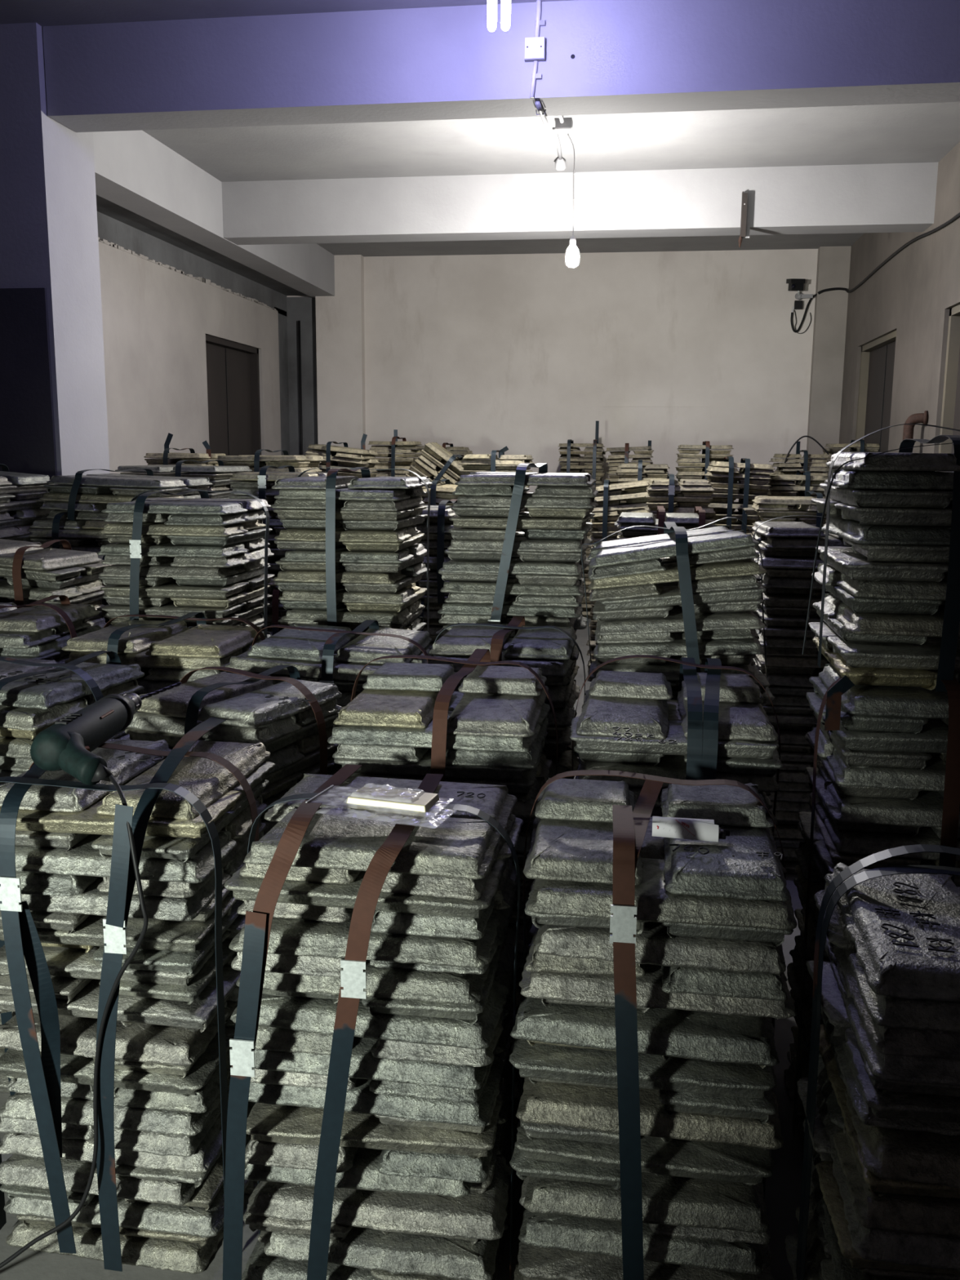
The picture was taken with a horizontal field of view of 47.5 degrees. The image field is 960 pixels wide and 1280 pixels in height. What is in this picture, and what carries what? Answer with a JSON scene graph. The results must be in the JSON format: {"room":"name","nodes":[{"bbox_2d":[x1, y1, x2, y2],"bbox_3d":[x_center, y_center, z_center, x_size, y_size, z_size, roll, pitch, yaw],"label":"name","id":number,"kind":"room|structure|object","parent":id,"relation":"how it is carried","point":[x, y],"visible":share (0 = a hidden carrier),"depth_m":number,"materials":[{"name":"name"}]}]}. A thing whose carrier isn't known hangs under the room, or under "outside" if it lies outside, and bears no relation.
{"room":"warehouse storage room","nodes":[
{"label":"warehouse storage room","id":0,"kind":"room"},
{"bbox_2d":[0,22,110,475],"bbox_3d":[-2.391,-1.218,5.812,0.595,3.680,0.520,2,10,8],"label":"pillar","id":1,"kind":"structure","parent":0,"point":[49,226],"depth_m":5.47,"materials":[{"name":"white paint"}]},
{"bbox_2d":[97,236,281,474],"bbox_3d":[-2.615,-1.414,8.644,0.204,3.096,5.950,2,10,8],"label":"wall","id":2,"kind":"structure","parent":0,"point":[157,317],"depth_m":8.64,"materials":[{"name":"paint"}]},
{"bbox_2d":[97,211,289,455],"bbox_3d":[-2.611,-1.722,8.796,0.190,3.650,6.350,2,10,8],"label":"trim","id":3,"kind":"structure","parent":2,"relation":"attached to","point":[111,229],"depth_m":9.59,"materials":[{"name":"grey concrete"}]},
{"bbox_2d":[205,334,261,455],"bbox_3d":[-2.362,-1.473,10.355,0.110,2.632,1.440,2,10,8],"label":"door","id":4,"kind":"structure","parent":2,"relation":"in","point":[233,373],"depth_m":10.37,"materials":[{"name":"brown wood"}]},
{"bbox_2d":[315,254,365,449],"bbox_3d":[-1.484,-2.237,11.763,0.495,3.670,0.170,2,10,8],"label":"pillar","id":5,"kind":"structure","parent":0,"point":[340,317],"depth_m":11.55,"materials":[{"name":"paint"}]},
{"bbox_2d":[0,617,811,1279],"bbox_3d":[-2.139,0.985,4.474,10.600,0.200,16.200,2,10,8],"label":"floor","id":6,"kind":"structure","parent":0,"point":[783,1188],"depth_m":2.35,"materials":[{"name":"concrete"}]},
{"bbox_2d":[0,595,101,663],"bbox_3d":[-1.609,0.442,3.666,0.609,1.160,0.549,2,10,8],"label":"bundle","id":7,"kind":"object","parent":6,"relation":"on","point":[38,630],"visible":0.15,"depth_m":3.49,"materials":[{"name":"metal"}]},
{"bbox_2d":[0,538,115,628],"bbox_3d":[-1.757,0.268,4.252,0.609,1.295,0.569,2,10,8],"label":"bundle","id":8,"kind":"object","parent":6,"relation":"on","point":[29,572],"visible":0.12,"depth_m":4.02,"materials":[{"name":"metal"}]},
{"bbox_2d":[24,511,116,553],"bbox_3d":[-1.792,0.049,5.340,0.615,1.359,0.648,2,10,8],"label":"bundle","id":9,"kind":"object","parent":6,"relation":"on","point":[82,535],"visible":0.06,"depth_m":5.02,"materials":[{"name":"metal"}]},
{"bbox_2d":[39,468,212,520],"bbox_3d":[-1.704,-0.713,5.309,0.640,0.237,0.699,2,10,8],"label":"bundle","id":10,"kind":"object","parent":9,"relation":"on","point":[84,497],"visible":0.59,"depth_m":5.04,"materials":[{"name":"metal"}]},
{"bbox_2d":[0,650,144,1095],"bbox_3d":[-1.236,0.591,2.979,0.547,1.105,0.567,4,10,20],"label":"bundle","id":11,"kind":"object","parent":6,"relation":"on","point":[35,694],"visible":0.2,"depth_m":2.75,"materials":[{"name":"metal"}]},
{"bbox_2d":[97,555,116,625],"bbox_3d":[-1.524,0.213,4.782,0.596,1.228,0.580,2,10,8],"label":"bundle","id":12,"kind":"object","parent":6,"relation":"on","point":[101,557],"visible":0.02,"depth_m":4.50,"materials":[{"name":"metal"}]},
{"bbox_2d":[0,716,275,1274],"bbox_3d":[-0.731,0.725,2.390,0.513,1.048,0.647,2,10,8],"label":"bundle","id":13,"kind":"object","parent":6,"relation":"on","point":[71,915],"visible":0.9,"depth_m":2.17,"materials":[{"name":"metal"}]},
{"bbox_2d":[0,681,182,1268],"bbox_3d":[-1.053,0.695,2.345,0.768,1.110,0.816,-1,10,-10],"label":"drill","id":14,"kind":"object","parent":13,"relation":"on","point":[67,745],"visible":1,"depth_m":2.12,"materials":[{"name":"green plastic"}]},
{"bbox_2d":[61,612,267,711],"bbox_3d":[-0.992,0.481,3.583,0.589,1.115,0.562,2,10,8],"label":"bundle","id":15,"kind":"object","parent":6,"relation":"on","point":[165,651],"visible":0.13,"depth_m":3.32,"materials":[{"name":"metal"}]},
{"bbox_2d":[124,664,342,832],"bbox_3d":[-0.591,0.622,2.863,0.526,1.088,0.498,5,11,24],"label":"bundle","id":16,"kind":"object","parent":6,"relation":"on","point":[294,717],"visible":0.13,"depth_m":2.69,"materials":[{"name":"metal"}]},
{"bbox_2d":[261,586,293,635],"bbox_3d":[-0.998,0.183,5.676,0.470,0.990,0.516,2,10,8],"label":"bundle","id":17,"kind":"object","parent":6,"relation":"on","point":[276,611],"visible":0.04,"depth_m":5.41,"materials":[{"name":"metal"}]},
{"bbox_2d":[228,465,327,593],"bbox_3d":[-0.990,-0.571,5.542,0.473,0.622,0.516,2,10,8],"label":"bundle","id":18,"kind":"object","parent":17,"relation":"on","point":[260,484],"visible":0.21,"depth_m":5.34,"materials":[{"name":"metal"}]},
{"bbox_2d":[225,619,435,726],"bbox_3d":[-0.433,0.505,3.466,0.593,1.117,0.596,2,10,8],"label":"bundle","id":19,"kind":"object","parent":6,"relation":"on","point":[325,654],"visible":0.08,"depth_m":3.20,"materials":[{"name":"metal"}]},
{"bbox_2d":[222,764,523,1279],"bbox_3d":[-0.184,0.778,2.171,0.532,1.026,0.622,2,10,8],"label":"bundle","id":20,"kind":"object","parent":6,"relation":"on","point":[374,1016],"visible":0.99,"depth_m":1.97,"materials":[{"name":"metal"}]},
{"bbox_2d":[305,785,439,812],"bbox_3d":[-0.178,0.293,2.004,0.265,0.031,0.142,4,10,19],"label":"block","id":21,"kind":"object","parent":20,"relation":"on","point":[377,797],"visible":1,"depth_m":1.99,"materials":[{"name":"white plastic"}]},
{"bbox_2d":[417,594,447,648],"bbox_3d":[-0.267,0.242,5.377,0.471,0.986,0.519,2,10,8],"label":"bundle","id":22,"kind":"object","parent":6,"relation":"on","point":[434,625],"visible":0.04,"depth_m":5.12,"materials":[{"name":"metal"}]},
{"bbox_2d":[415,498,457,604],"bbox_3d":[-0.258,-0.443,5.269,0.508,0.473,0.546,2,10,8],"label":"bundle","id":23,"kind":"object","parent":22,"relation":"on","point":[440,538],"visible":0.18,"depth_m":5.05,"materials":[{"name":"metal"}]},
{"bbox_2d":[327,648,557,1125],"bbox_3d":[-0.081,0.613,2.807,0.542,1.136,0.568,2,10,8],"label":"bundle","id":24,"kind":"object","parent":6,"relation":"on","point":[408,721],"visible":0.32,"depth_m":2.56,"materials":[{"name":"metal"}]},
{"bbox_2d":[427,615,585,778],"bbox_3d":[0.079,0.513,3.399,0.485,1.138,0.527,2,10,8],"label":"bundle","id":25,"kind":"object","parent":6,"relation":"on","point":[555,650],"visible":0.13,"depth_m":3.17,"materials":[{"name":"metal"}]},
{"bbox_2d":[572,664,580,708],"bbox_3d":[0.105,0.497,3.996,0.496,0.960,0.539,2,10,8],"label":"bundle","id":26,"kind":"object","parent":6,"relation":"on","point":[575,689],"visible":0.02,"depth_m":4.03,"materials":[{"name":"metal"}]},
{"bbox_2d":[435,462,598,639],"bbox_3d":[0.139,-0.278,3.867,0.554,0.694,0.567,2,10,8],"label":"bundle","id":27,"kind":"object","parent":26,"relation":"on","point":[496,572],"visible":0.84,"depth_m":3.65,"materials":[{"name":"metal"}]},
{"bbox_2d":[579,527,594,618],"bbox_3d":[1.011,-0.727,11.026,0.496,0.987,0.536,2,10,8],"label":"bundle","id":28,"kind":"object","parent":6,"relation":"on","point":[588,582],"visible":0.07,"depth_m":10.86,"materials":[{"name":"metal"}]},
{"bbox_2d":[557,421,606,522],"bbox_3d":[1.014,-1.674,10.877,0.498,1.003,0.565,2,10,8],"label":"bundle","id":29,"kind":"object","parent":28,"relation":"on","point":[571,454],"visible":0.43,"depth_m":10.65,"materials":[{"name":"metal"}]},
{"bbox_2d":[586,581,597,681],"bbox_3d":[1.031,-0.209,8.037,0.470,0.985,0.518,2,10,8],"label":"bundle","id":30,"kind":"object","parent":6,"relation":"on","point":[592,624],"visible":0.04,"depth_m":7.92,"materials":[{"name":"metal"}]},
{"bbox_2d":[587,479,649,551],"bbox_3d":[1.034,-0.912,7.928,0.508,0.509,0.562,2,10,8],"label":"bundle","id":31,"kind":"object","parent":30,"relation":"on","point":[609,496],"visible":0.51,"depth_m":7.71,"materials":[{"name":"metal"}]},
{"bbox_2d":[509,769,796,1279],"bbox_3d":[0.326,0.789,2.127,0.517,1.028,0.608,2,10,8],"label":"bundle","id":32,"kind":"object","parent":6,"relation":"on","point":[653,982],"visible":0.98,"depth_m":1.94,"materials":[{"name":"metal"}]},
{"bbox_2d":[652,816,729,841],"bbox_3d":[0.388,0.347,2.006,0.142,0.037,0.044,2,10,8],"label":"label","id":33,"kind":"object","parent":32,"relation":"on","point":[701,829],"visible":1,"depth_m":1.99,"materials":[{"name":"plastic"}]},
{"bbox_2d":[613,506,705,539],"bbox_3d":[0.940,-0.021,5.831,0.491,1.371,0.531,2,10,8],"label":"bundle","id":34,"kind":"object","parent":6,"relation":"on","point":[697,519],"visible":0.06,"depth_m":5.54,"materials":[{"name":"metal"}]},
{"bbox_2d":[569,654,782,859],"bbox_3d":[0.463,0.637,2.660,0.539,1.148,0.823,2,10,8],"label":"bundle","id":35,"kind":"object","parent":6,"relation":"on","point":[717,726],"visible":0.15,"depth_m":2.53,"materials":[{"name":"metal"}]},
{"bbox_2d":[753,646,830,874],"bbox_3d":[1.343,0.431,4.454,0.541,0.958,0.571,2,10,8],"label":"bundle","id":36,"kind":"object","parent":6,"relation":"on","point":[789,671],"visible":0.3,"depth_m":4.24,"materials":[{"name":"metal"}]},
{"bbox_2d":[751,515,852,648],"bbox_3d":[1.352,-0.253,4.352,0.576,0.495,0.602,2,10,8],"label":"bundle","id":37,"kind":"object","parent":36,"relation":"on","point":[788,549],"visible":0.44,"depth_m":4.15,"materials":[{"name":"metal"}]},
{"bbox_2d":[783,663,959,1147],"bbox_3d":[1.010,0.622,2.625,0.510,1.196,0.564,2,10,8],"label":"bundle","id":38,"kind":"object","parent":6,"relation":"on","point":[886,775],"visible":0.43,"depth_m":2.39,"materials":[{"name":"metal"}]},
{"bbox_2d":[802,423,959,692],"bbox_3d":[1.032,-0.207,2.535,0.584,0.578,0.660,2,10,11],"label":"bundle","id":39,"kind":"object","parent":38,"relation":"on","point":[891,614],"visible":1,"depth_m":2.37,"materials":[{"name":"metal"}]},
{"bbox_2d":[784,844,959,1279],"bbox_3d":[0.791,0.860,1.737,0.522,1.032,0.524,2,10,8],"label":"bundle","id":40,"kind":"object","parent":6,"relation":"on","point":[882,1122],"visible":1,"depth_m":1.56,"materials":[{"name":"metal"}]},
{"bbox_3d":[0.612,0.607,3.449,0.534,0.937,0.578,2,10,8],"label":"bundle","id":41,"kind":"object","parent":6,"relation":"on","visible":0},
{"bbox_2d":[581,516,774,706],"bbox_3d":[0.598,-0.095,3.343,0.582,0.563,0.597,2,10,8],"label":"bundle","id":42,"kind":"object","parent":41,"relation":"on","point":[677,593],"visible":0.83,"depth_m":3.12,"materials":[{"name":"metal"}]},
{"bbox_3d":[-1.071,0.464,4.137,0.516,0.960,0.551,2,10,8],"label":"bundle","id":43,"kind":"object","parent":6,"relation":"on","visible":0},
{"bbox_2d":[96,487,275,637],"bbox_3d":[-1.071,-0.257,3.994,0.553,0.589,0.575,2,10,11],"label":"bundle","id":44,"kind":"object","parent":43,"relation":"on","point":[174,557],"visible":0.79,"depth_m":3.80,"materials":[{"name":"metal"}]},
{"bbox_3d":[-0.466,0.475,4.095,0.499,0.959,0.531,2,10,8],"label":"bundle","id":45,"kind":"object","parent":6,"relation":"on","visible":0},
{"bbox_2d":[271,466,432,641],"bbox_3d":[-0.454,-0.285,3.947,0.524,0.669,0.557,2,10,8],"label":"bundle","id":46,"kind":"object","parent":45,"relation":"on","point":[357,557],"visible":0.87,"depth_m":3.74,"materials":[{"name":"metal"}]},
{"bbox_3d":[-2.545,0.273,5.105,0.549,0.989,0.593,2,10,8],"label":"bundle","id":47,"kind":"object","parent":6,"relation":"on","visible":0},
{"bbox_2d":[0,463,54,542],"bbox_3d":[-2.404,-0.497,5.030,0.762,0.628,0.789,2,10,8],"label":"bundle","id":48,"kind":"object","parent":47,"relation":"on","point":[20,493],"visible":0.37,"depth_m":5.00,"materials":[{"name":"metal"}]},
{"bbox_3d":[-1.755,0.017,6.612,0.660,0.991,0.692,2,10,8],"label":"bundle","id":49,"kind":"object","parent":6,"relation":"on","visible":0},
{"bbox_2d":[115,459,252,498],"bbox_3d":[-1.741,-0.752,6.510,0.687,0.640,0.769,2,10,8],"label":"bundle","id":50,"kind":"object","parent":49,"relation":"on","point":[219,476],"visible":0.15,"depth_m":6.22,"materials":[{"name":"metal"}]},
{"bbox_3d":[-2.044,-0.184,7.760,0.463,0.986,0.505,2,10,8],"label":"bundle","id":51,"kind":"object","parent":6,"relation":"on","visible":0},
{"bbox_2d":[143,432,226,466],"bbox_3d":[-2.056,-1.035,7.628,0.508,0.810,0.540,2,10,8],"label":"bundle","id":52,"kind":"object","parent":51,"relation":"on","point":[163,458],"visible":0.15,"depth_m":7.42,"materials":[{"name":"metal"}]},
{"bbox_3d":[-1.351,-0.085,7.223,0.574,0.987,0.623,2,10,8],"label":"bundle","id":53,"kind":"object","parent":6,"relation":"on","visible":0},
{"bbox_2d":[215,449,325,472],"bbox_3d":[-1.338,-0.882,7.088,0.600,0.700,0.636,2,10,8],"label":"bundle","id":54,"kind":"object","parent":53,"relation":"on","point":[255,462],"visible":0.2,"depth_m":6.81,"materials":[{"name":"metal"}]},
{"bbox_3d":[-1.095,-0.352,8.757,0.531,0.989,0.582,2,10,8],"label":"bundle","id":55,"kind":"object","parent":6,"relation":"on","visible":0},
{"bbox_2d":[305,433,379,478],"bbox_3d":[-1.087,-1.210,8.613,0.526,0.830,0.580,2,10,8],"label":"bundle","id":56,"kind":"object","parent":55,"relation":"on","point":[345,456],"visible":0.29,"depth_m":8.37,"materials":[{"name":"metal"}]},
{"bbox_3d":[-0.765,-0.562,9.970,0.469,0.989,0.518,2,10,8],"label":"bundle","id":57,"kind":"object","parent":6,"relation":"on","visible":0},
{"bbox_2d":[368,429,423,476],"bbox_3d":[-0.759,-1.445,9.826,0.482,0.880,0.537,2,10,8],"label":"bundle","id":58,"kind":"object","parent":57,"relation":"on","point":[386,464],"visible":0.32,"depth_m":9.60,"materials":[{"name":"metal"}]},
{"bbox_3d":[-0.326,-0.732,11.000,0.475,0.991,0.500,2,10,8],"label":"bundle","id":59,"kind":"object","parent":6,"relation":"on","visible":0},
{"bbox_2d":[442,442,473,457],"bbox_3d":[-0.316,-1.571,10.880,0.485,0.778,0.566,2,10,8],"label":"bundle","id":60,"kind":"object","parent":59,"relation":"on","point":[456,451],"visible":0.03,"depth_m":10.65,"materials":[{"name":"metal"}]},
{"bbox_3d":[0.124,-0.214,8.031,0.503,0.988,0.552,2,10,8],"label":"bundle","id":61,"kind":"object","parent":6,"relation":"on","visible":0},
{"bbox_2d":[458,445,533,531],"bbox_3d":[0.126,-1.029,7.888,0.527,0.738,0.571,2,10,8],"label":"bundle","id":62,"kind":"object","parent":61,"relation":"on","point":[486,462],"visible":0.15,"depth_m":7.66,"materials":[{"name":"metal"}]},
{"bbox_3d":[-0.355,-0.051,7.050,0.516,0.992,0.557,2,10,8],"label":"bundle","id":63,"kind":"object","parent":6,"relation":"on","visible":0},
{"bbox_2d":[419,479,465,505],"bbox_3d":[-0.336,-0.762,6.964,0.542,0.519,0.628,2,10,8],"label":"bundle","id":64,"kind":"object","parent":63,"relation":"on","point":[439,492],"visible":0.09,"depth_m":6.68,"materials":[{"name":"metal"}]},
{"bbox_3d":[1.413,-0.631,10.468,0.474,0.992,0.517,2,10,8],"label":"bundle","id":65,"kind":"object","parent":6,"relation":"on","visible":0},
{"bbox_2d":[605,440,653,484],"bbox_3d":[1.409,-1.478,10.330,0.488,0.810,0.536,2,10,8],"label":"bundle","id":66,"kind":"object","parent":65,"relation":"on","point":[620,456],"visible":0.3,"depth_m":10.10,"materials":[{"name":"metal"}]},
{"bbox_3d":[1.323,-0.390,9.091,0.467,0.985,0.516,2,10,8],"label":"bundle","id":67,"kind":"object","parent":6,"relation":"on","visible":0},
{"bbox_2d":[615,459,670,532],"bbox_3d":[1.333,-1.161,8.974,0.478,0.643,0.552,2,10,8],"label":"bundle","id":68,"kind":"object","parent":67,"relation":"on","point":[628,472],"visible":0.27,"depth_m":8.74,"materials":[{"name":"metal"}]},
{"bbox_3d":[1.311,-0.091,7.351,0.479,0.991,0.524,2,10,8],"label":"bundle","id":69,"kind":"object","parent":6,"relation":"on","visible":0},
{"bbox_2d":[644,474,715,528],"bbox_3d":[1.304,-0.815,7.230,0.499,0.562,0.541,2,10,8],"label":"bundle","id":70,"kind":"object","parent":69,"relation":"on","point":[661,492],"visible":0.4,"depth_m":7.01,"materials":[{"name":"metal"}]},
{"bbox_3d":[1.897,-0.460,9.518,0.489,0.990,0.550,2,10,8],"label":"bundle","id":71,"kind":"object","parent":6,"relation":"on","visible":0},
{"bbox_2d":[675,440,733,505],"bbox_3d":[1.901,-1.303,9.373,0.502,0.796,0.548,2,10,8],"label":"bundle","id":72,"kind":"object","parent":71,"relation":"on","point":[692,470],"visible":0.27,"depth_m":9.14,"materials":[{"name":"metal"}]},
{"bbox_3d":[1.824,-0.177,7.877,0.494,0.982,0.531,2,10,8],"label":"bundle","id":73,"kind":"object","parent":6,"relation":"on","visible":0},
{"bbox_2d":[704,456,775,534],"bbox_3d":[1.829,-0.960,7.755,0.484,0.679,0.555,2,10,8],"label":"bundle","id":74,"kind":"object","parent":73,"relation":"on","point":[752,478],"visible":0.59,"depth_m":7.53,"materials":[{"name":"metal"}]},
{"bbox_3d":[2.318,-0.221,8.154,0.479,0.988,0.507,2,10,8],"label":"bundle","id":75,"kind":"object","parent":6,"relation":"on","visible":0},
{"bbox_2d":[767,470,827,507],"bbox_3d":[2.319,-0.957,8.034,0.468,0.574,0.527,2,10,8],"label":"bundle","id":76,"kind":"object","parent":75,"relation":"on","point":[781,485],"visible":0.19,"depth_m":7.81,"materials":[{"name":"metal"}]},
{"bbox_3d":[2.764,-0.463,9.584,0.469,0.987,0.509,2,10,8],"label":"bundle","id":77,"kind":"object","parent":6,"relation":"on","visible":0},
{"bbox_2d":[768,435,829,484],"bbox_3d":[2.777,-1.334,9.447,0.531,0.851,0.562,2,10,8],"label":"bundle","id":78,"kind":"object","parent":77,"relation":"on","point":[793,465],"visible":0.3,"depth_m":9.21,"materials":[{"name":"metal"}]},
{"bbox_3d":[3.330,-0.532,10.001,0.472,0.987,0.510,2,10,8],"label":"bundle","id":79,"kind":"object","parent":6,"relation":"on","visible":0},
{"bbox_2d":[822,439,879,474],"bbox_3d":[3.340,-1.391,9.859,0.532,0.830,0.534,2,10,8],"label":"bundle","id":80,"kind":"object","parent":79,"relation":"on","point":[862,445],"visible":0.2,"depth_m":9.63,"materials":[{"name":"metal"}]},
{"bbox_3d":[1.878,0.024,6.715,0.487,0.990,0.512,2,10,8],"label":"bundle","id":81,"kind":"object","parent":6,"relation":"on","visible":0},
{"bbox_2d":[742,491,826,536],"bbox_3d":[1.878,-0.665,6.644,0.519,0.474,0.588,2,10,8],"label":"bundle","id":82,"kind":"object","parent":81,"relation":"on","point":[766,508],"visible":0.28,"depth_m":6.41,"materials":[{"name":"metal"}]},
{"bbox_3d":[-0.410,-0.395,9.047,0.510,0.986,0.554,2,10,8],"label":"bundle","id":83,"kind":"object","parent":6,"relation":"on","visible":0},
{"bbox_3d":[-0.404,-0.974,8.962,0.493,0.248,0.506,2,10,8],"label":"bundle","id":84,"kind":"object","parent":83,"relation":"on","visible":0},
{"bbox_2d":[405,441,466,488],"bbox_3d":[-0.361,-1.322,8.852,0.557,0.565,0.469,2,10,7],"label":"bundle","id":85,"kind":"object","parent":84,"relation":"on","point":[435,462],"visible":0.49,"depth_m":8.68,"materials":[{"name":"metal"}]},
{"bbox_2d":[0,0,959,256],"bbox_3d":[-2.110,-2.809,3.817,10.600,0.200,16.200,2,10,8],"label":"ceiling","id":86,"kind":"structure","parent":0,"point":[921,132],"depth_m":7.15,"materials":[{"name":"paint"}]},
{"bbox_2d":[93,130,334,297],"bbox_3d":[-2.063,-3.351,8.590,0.270,0.460,6.050,2,10,8],"label":"beam","id":87,"kind":"structure","parent":86,"relation":"attached to","point":[135,171],"depth_m":7.68,"materials":[{"name":"white paint"}]},
{"bbox_2d":[487,0,511,31],"bbox_3d":[0.075,-2.580,4.259,0.096,0.375,0.096,2,10,8],"label":"lamp","id":88,"kind":"object","parent":86,"relation":"hanging from","point":[491,4],"visible":1,"depth_m":4.26,"materials":[{"name":"white"}]},
{"bbox_2d":[42,0,959,132],"bbox_3d":[0.391,-2.727,5.080,5.010,0.455,0.280,2,10,8],"label":"beam","id":89,"kind":"structure","parent":86,"relation":"attached to","point":[632,56],"depth_m":5.01,"materials":[{"name":"paint"}]},
{"bbox_2d":[524,36,545,62],"bbox_3d":[0.248,-2.677,4.944,0.092,0.092,0.042,2,10,8],"label":"junction box","id":90,"kind":"object","parent":89,"relation":"attached to","point":[534,47],"visible":1,"depth_m":4.93,"materials":[{"name":"grey plastic"}]},
{"bbox_2d":[529,0,548,125],"bbox_3d":[0.284,-2.732,5.109,0.065,0.509,0.354,2,10,8],"label":"conduit","id":91,"kind":"object","parent":89,"relation":"attached to","point":[538,22],"visible":1,"depth_m":4.96,"materials":[{"name":"grey plastic"}]},
{"bbox_2d":[552,127,566,170],"bbox_3d":[0.509,-3.237,7.222,0.080,0.085,0.784,2,10,8],"label":"light","id":92,"kind":"object","parent":86,"relation":"attached to","point":[560,164],"visible":0.98,"depth_m":7.47,"materials":[{"name":"white glass"}]},
{"bbox_2d":[555,115,573,138],"bbox_3d":[0.514,-3.151,6.675,0.100,0.062,0.632,2,10,8],"label":"box","id":93,"kind":"object","parent":86,"relation":"attached to","point":[562,125],"visible":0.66,"depth_m":6.64,"materials":[{"name":"grey plastic"}]},
{"bbox_2d":[565,133,579,267],"bbox_3d":[0.582,-2.725,6.775,0.086,0.788,0.086,-7,12,-36],"label":"pendant bulb","id":94,"kind":"object","parent":93,"relation":"hanging from","point":[572,255],"visible":1,"depth_m":6.80,"materials":[{"name":"white glass"}]},
{"bbox_2d":[569,235,575,245],"bbox_3d":[0.580,-2.495,6.815,0.038,0.060,0.038,2,10,8],"label":"socket","id":95,"kind":"object","parent":94,"relation":"attached to","point":[572,239],"depth_m":6.80,"materials":[{"name":"grey plastic"}]},
{"bbox_2d":[222,162,937,244],"bbox_3d":[0.625,-3.251,8.113,5.410,0.455,0.300,2,10,8],"label":"beam","id":96,"kind":"structure","parent":86,"relation":"attached to","point":[886,197],"depth_m":7.97,"materials":[{"name":"white paint"}]},
{"bbox_2d":[737,191,751,247],"bbox_3d":[1.891,-3.002,7.787,0.080,0.376,0.063,2,10,8],"label":"bracket","id":97,"kind":"object","parent":96,"relation":"attached to","point":[746,197],"visible":1,"depth_m":7.78,"materials":[{"name":"grey metal"}]},
{"bbox_2d":[286,248,817,531],"bbox_3d":[0.715,-2.182,11.594,6.500,3.650,0.200,2,10,8],"label":"wall","id":98,"kind":"structure","parent":0,"point":[483,354],"depth_m":11.30,"materials":[{"name":"paint"}]},
{"bbox_2d":[96,195,306,295],"bbox_3d":[-2.337,-3.183,8.659,0.320,0.050,6.050,2,10,8],"label":"trim","id":99,"kind":"structure","parent":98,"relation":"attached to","point":[104,206],"depth_m":8.72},
{"bbox_2d":[297,320,302,455],"bbox_3d":[-1.932,-2.114,11.823,0.024,2.600,0.024,2,10,8],"label":"conduit","id":100,"kind":"object","parent":98,"relation":"attached to","point":[299,322],"visible":0.65,"depth_m":11.72,"materials":[{"name":"grey metal"}]},
{"bbox_2d":[286,297,318,455],"bbox_3d":[-1.900,-2.050,11.890,0.350,3.250,0.022,2,10,8],"label":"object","id":101,"kind":"structure","parent":98,"relation":"attached to","point":[303,309],"depth_m":11.73,"materials":[{"name":"grey metal"}]},
{"bbox_2d":[786,278,819,333],"bbox_3d":[3.203,-3.324,10.855,0.307,0.524,0.191,0,10,-3],"label":"security camera","id":102,"kind":"object","parent":98,"relation":"attached to","point":[794,284],"visible":1,"depth_m":10.87,"materials":[{"name":"black plastic"}]},
{"bbox_2d":[786,278,805,283],"bbox_3d":[3.123,-3.549,10.792,0.141,0.060,0.154,0,10,-3],"label":"hood","id":103,"kind":"object","parent":102,"relation":"attached to","point":[792,280],"depth_m":10.72,"materials":[{"name":"black rubber"}]},
{"bbox_2d":[555,157,566,170],"bbox_3d":[0.557,-3.292,7.552,0.080,0.082,0.109,2,10,8],"label":"bulb","id":104,"kind":"object","parent":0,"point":[560,164],"depth_m":7.53,"materials":[{"name":"white glass"}]},
{"bbox_2d":[795,292,802,300],"bbox_3d":[3.186,-3.436,10.893,0.076,0.075,0.078,6,11,29],"label":"mount","id":105,"kind":"object","parent":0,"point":[798,296],"depth_m":10.87,"materials":[{"name":"grey plastic"}]},
{"bbox_2d":[806,245,851,467],"bbox_3d":[3.505,-2.080,11.072,0.345,3.670,0.170,2,10,8],"label":"pillar","id":106,"kind":"structure","parent":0,"point":[830,314],"depth_m":10.85,"materials":[{"name":"paint"}]},
{"bbox_2d":[838,142,959,453],"bbox_3d":[2.625,-0.735,3.329,0.220,3.650,15.880,2,10,8],"label":"wall","id":107,"kind":"structure","parent":0,"point":[913,295],"depth_m":8.20,"materials":[{"name":"paint"}]},
{"bbox_2d":[854,330,896,452],"bbox_3d":[3.491,-1.305,9.629,0.110,2.635,1.550,2,10,8],"label":"door","id":108,"kind":"structure","parent":107,"relation":"in","point":[877,356],"depth_m":9.75,"materials":[{"name":"brown wood"}]},
{"bbox_2d":[817,212,959,293],"bbox_3d":[3.130,-2.995,8.339,0.295,0.120,4.963,2,10,8],"label":"cable","id":109,"kind":"object","parent":107,"relation":"attached to","point":[957,215],"visible":1,"depth_m":8.70,"materials":[{"name":"black rubber"}]},
{"bbox_2d":[902,410,928,440],"bbox_3d":[3.074,-0.663,7.847,0.174,1.932,0.105,5,11,26],"label":"pipe","id":110,"kind":"object","parent":107,"relation":"attached to","point":[908,431],"visible":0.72,"depth_m":7.70,"materials":[{"name":"metal"}]},
{"bbox_2d":[938,304,959,453],"bbox_3d":[3.088,-0.811,6.836,0.110,2.610,1.380,2,10,8],"label":"door","id":111,"kind":"structure","parent":107,"relation":"in","point":[950,414],"depth_m":7.32,"materials":[{"name":"brown wood"}]},
{"bbox_3d":[-4.908,-1.259,6.029,4.550,3.650,0.190,2,10,8],"label":"wall","id":112,"kind":"structure","parent":0,"visible":0},
{"bbox_2d":[0,288,57,519],"bbox_3d":[-4.674,-0.628,5.968,5.070,2.430,0.020,2,10,8],"label":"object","id":113,"kind":"structure","parent":112,"relation":"attached to","point":[27,423],"depth_m":5.50,"materials":[{"name":"black"}]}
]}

